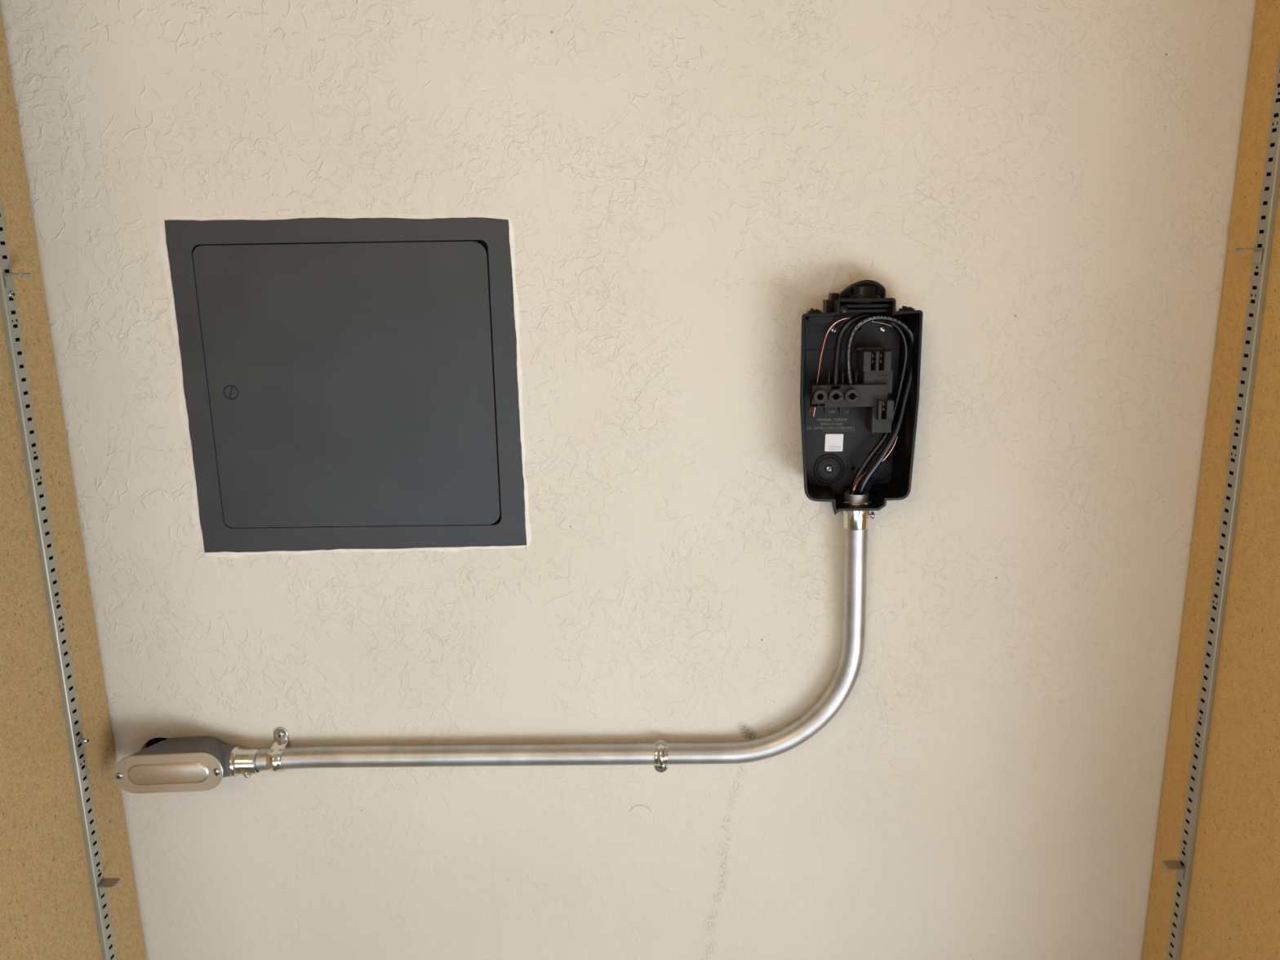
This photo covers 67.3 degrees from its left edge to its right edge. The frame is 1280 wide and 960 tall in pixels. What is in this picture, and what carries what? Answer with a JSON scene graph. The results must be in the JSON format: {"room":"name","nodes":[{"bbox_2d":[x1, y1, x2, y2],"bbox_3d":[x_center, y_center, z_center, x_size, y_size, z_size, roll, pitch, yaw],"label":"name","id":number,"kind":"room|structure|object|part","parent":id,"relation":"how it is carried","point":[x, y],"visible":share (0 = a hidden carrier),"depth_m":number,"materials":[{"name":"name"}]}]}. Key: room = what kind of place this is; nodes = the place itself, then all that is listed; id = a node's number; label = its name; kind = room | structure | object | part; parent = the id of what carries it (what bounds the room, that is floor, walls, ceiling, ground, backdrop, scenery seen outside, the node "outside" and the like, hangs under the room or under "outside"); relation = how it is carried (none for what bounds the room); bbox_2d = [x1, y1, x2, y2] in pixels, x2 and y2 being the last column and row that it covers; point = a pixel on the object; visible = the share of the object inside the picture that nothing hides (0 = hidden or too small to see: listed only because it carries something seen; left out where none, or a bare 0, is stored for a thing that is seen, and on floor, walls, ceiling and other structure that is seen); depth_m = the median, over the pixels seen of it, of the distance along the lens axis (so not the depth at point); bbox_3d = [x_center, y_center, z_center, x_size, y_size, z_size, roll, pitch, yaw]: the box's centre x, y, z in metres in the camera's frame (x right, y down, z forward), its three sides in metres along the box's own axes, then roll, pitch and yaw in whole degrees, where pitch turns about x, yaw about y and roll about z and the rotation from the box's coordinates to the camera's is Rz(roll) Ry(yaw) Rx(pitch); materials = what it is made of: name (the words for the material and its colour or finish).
{"room":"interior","nodes":[
{"label":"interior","id":0,"kind":"room"},
{"bbox_2d":[0,0,1257,959],"bbox_3d":[0.013,0.015,1.032,2.200,2.500,0.042,-1,13,1],"label":"wall","id":1,"kind":"structure","parent":0,"point":[1051,184],"depth_m":1.00,"materials":[{"name":"paint"}]},
{"bbox_2d":[114,736,236,793],"bbox_3d":[-0.507,0.311,1.057,0.119,0.047,0.050,-1,13,1],"label":"fitting","id":2,"kind":"object","parent":1,"relation":"attached to","point":[197,763],"visible":0.99,"depth_m":1.04,"materials":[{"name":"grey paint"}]},
{"bbox_2d":[228,746,260,777],"bbox_3d":[-0.435,0.311,1.062,0.028,0.033,0.033,-1,13,1],"label":"connector","id":3,"kind":"object","parent":2,"relation":"attached to","point":[242,761],"visible":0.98,"depth_m":1.05,"materials":[{"name":"metal"}]},
{"bbox_2d":[159,213,531,558],"bbox_3d":[-0.297,-0.091,0.987,0.359,0.355,0.003,-1,13,1],"label":"access panel","id":4,"kind":"object","parent":1,"relation":"attached to","point":[347,383],"visible":1,"depth_m":0.98,"materials":[{"name":"grey paint"}]},
{"bbox_3d":[-0.296,-0.093,0.986,0.293,0.291,0.002,-1,13,1],"label":"door","id":5,"kind":"part","parent":4,"relation":"part of","materials":[{"name":"grey paint"}]},
{"bbox_2d":[253,528,867,771],"bbox_3d":[-0.098,0.180,1.030,0.677,0.281,0.035,-1,13,1],"label":"conduit","id":6,"kind":"object","parent":1,"relation":"attached to","point":[855,542],"visible":0.97,"depth_m":1.05,"materials":[{"name":"metal"}]},
{"bbox_2d":[266,727,288,772],"bbox_3d":[-0.401,0.302,1.065,0.016,0.046,0.030,-1,13,1],"label":"strap","id":7,"kind":"object","parent":6,"relation":"attached to","point":[273,759],"visible":1,"depth_m":1.06,"materials":[{"name":"metal"}]},
{"bbox_2d":[654,740,667,772],"bbox_3d":[0.023,0.309,1.064,0.014,0.046,0.028,-1,13,1],"label":"strap","id":8,"kind":"object","parent":6,"relation":"attached to","point":[660,746],"visible":0.98,"depth_m":1.05,"materials":[{"name":"metal"}]},
{"bbox_2d":[800,280,923,514],"bbox_3d":[0.214,-0.082,0.959,0.116,0.230,0.049,-1,13,1],"label":"box","id":9,"kind":"object","parent":1,"relation":"attached to","point":[848,421],"visible":0.95,"depth_m":0.96,"materials":[{"name":"black plastic"}]},
{"bbox_3d":[0.175,-0.071,0.979,0.008,0.008,0.001,-1,13,1],"label":"ground post","id":10,"kind":"part","parent":9,"relation":"part of","materials":[{"name":"orange metal"}]},
{"bbox_3d":[0.214,-0.079,0.978,0.095,0.175,0.002,-1,13,1],"label":"plate","id":11,"kind":"part","parent":9,"relation":"part of","materials":[{"name":"grey plastic"}]},
{"bbox_3d":[0.220,-0.012,0.994,0.007,0.007,0.001,-1,13,1],"label":"screw post","id":12,"kind":"part","parent":9,"relation":"part of","materials":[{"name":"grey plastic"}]},
{"bbox_2d":[812,316,898,494],"bbox_3d":[0.222,-0.067,0.962,0.096,0.190,0.015,-1,13,1],"label":"wire","id":13,"kind":"object","parent":9,"relation":"attached to","point":[847,317],"visible":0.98,"depth_m":0.95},
{"bbox_2d":[842,489,875,530],"bbox_3d":[0.222,0.031,0.986,0.032,0.037,0.033,-13,18,-43],"label":"connector","id":14,"kind":"object","parent":9,"relation":"attached to","point":[852,520],"visible":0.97,"depth_m":0.98,"materials":[{"name":"metal"}]},
{"bbox_2d":[838,280,885,302],"bbox_3d":[0.215,-0.184,0.937,0.045,0.021,0.035,-1,13,1],"label":"hood","id":15,"kind":"object","parent":9,"relation":"attached to","point":[864,291],"depth_m":0.93,"materials":[{"name":"black plastic"}]},
{"bbox_2d":[831,312,908,494],"bbox_3d":[0.229,-0.070,0.963,0.076,0.194,0.012,-1,13,1],"label":"wire","id":16,"kind":"object","parent":9,"relation":"attached to","point":[848,323],"visible":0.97,"depth_m":0.95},
{"bbox_2d":[844,314,913,494],"bbox_3d":[0.237,-0.068,0.958,0.070,0.193,0.015,-1,13,1],"label":"wire","id":17,"kind":"object","parent":9,"relation":"attached to","point":[892,319],"visible":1,"depth_m":0.95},
{"bbox_3d":[0.010,1.826,-1.134,5.000,0.040,5.000,-1,13,1],"label":"floor","id":18,"kind":"structure","parent":0,"visible":0},
{"bbox_2d":[0,4,146,959],"bbox_3d":[-0.603,0.174,0.836,0.019,2.300,0.417,-1,13,1],"label":"panel","id":19,"kind":"object","parent":18,"relation":"on","point":[47,911],"visible":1,"depth_m":0.95,"materials":[{"name":"brown wood"}]},
{"bbox_2d":[0,195,116,959],"bbox_3d":[-0.586,0.082,0.962,0.014,1.220,0.032,-1,13,1],"label":"shelf standard","id":20,"kind":"object","parent":19,"relation":"attached to","point":[9,308],"visible":1,"depth_m":0.96,"materials":[{"name":"metal"}]},
{"bbox_2d":[2,272,31,288],"bbox_3d":[-0.583,-0.187,0.902,0.018,0.014,0.015,-1,13,1],"label":"clip","id":21,"kind":"object","parent":20,"relation":"attached to","point":[9,278],"visible":1,"depth_m":0.90,"materials":[{"name":"metal"}]},
{"bbox_2d":[97,877,120,896],"bbox_3d":[-0.573,0.441,1.041,0.018,0.014,0.015,-1,13,1],"label":"clip","id":22,"kind":"object","parent":20,"relation":"attached to","point":[113,882],"visible":1,"depth_m":1.04,"materials":[{"name":"metal"}]},
{"bbox_2d":[1142,0,1279,959],"bbox_3d":[0.590,0.158,0.821,0.019,2.300,0.417,-1,13,1],"label":"panel","id":23,"kind":"object","parent":18,"relation":"on","point":[1233,909],"visible":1,"depth_m":0.93,"materials":[{"name":"brown wood"}]},
{"bbox_2d":[1166,48,1279,959],"bbox_3d":[0.578,0.066,0.951,0.005,1.220,0.021,-1,13,1],"label":"shelf standard","id":24,"kind":"object","parent":23,"relation":"attached to","point":[1271,180],"visible":1,"depth_m":0.94,"materials":[{"name":"metal"}]},
{"bbox_2d":[1161,860,1185,879],"bbox_3d":[0.572,0.418,1.032,0.018,0.014,0.015,-1,13,1],"label":"clip","id":25,"kind":"object","parent":24,"relation":"attached to","point":[1169,865],"visible":1,"depth_m":1.03,"materials":[{"name":"metal"}]},
{"bbox_2d":[1235,247,1263,262],"bbox_3d":[0.562,-0.207,0.888,0.018,0.014,0.015,-1,13,1],"label":"clip","id":26,"kind":"object","parent":24,"relation":"attached to","point":[1257,255],"visible":1,"depth_m":0.88,"materials":[{"name":"metal"}]}
]}

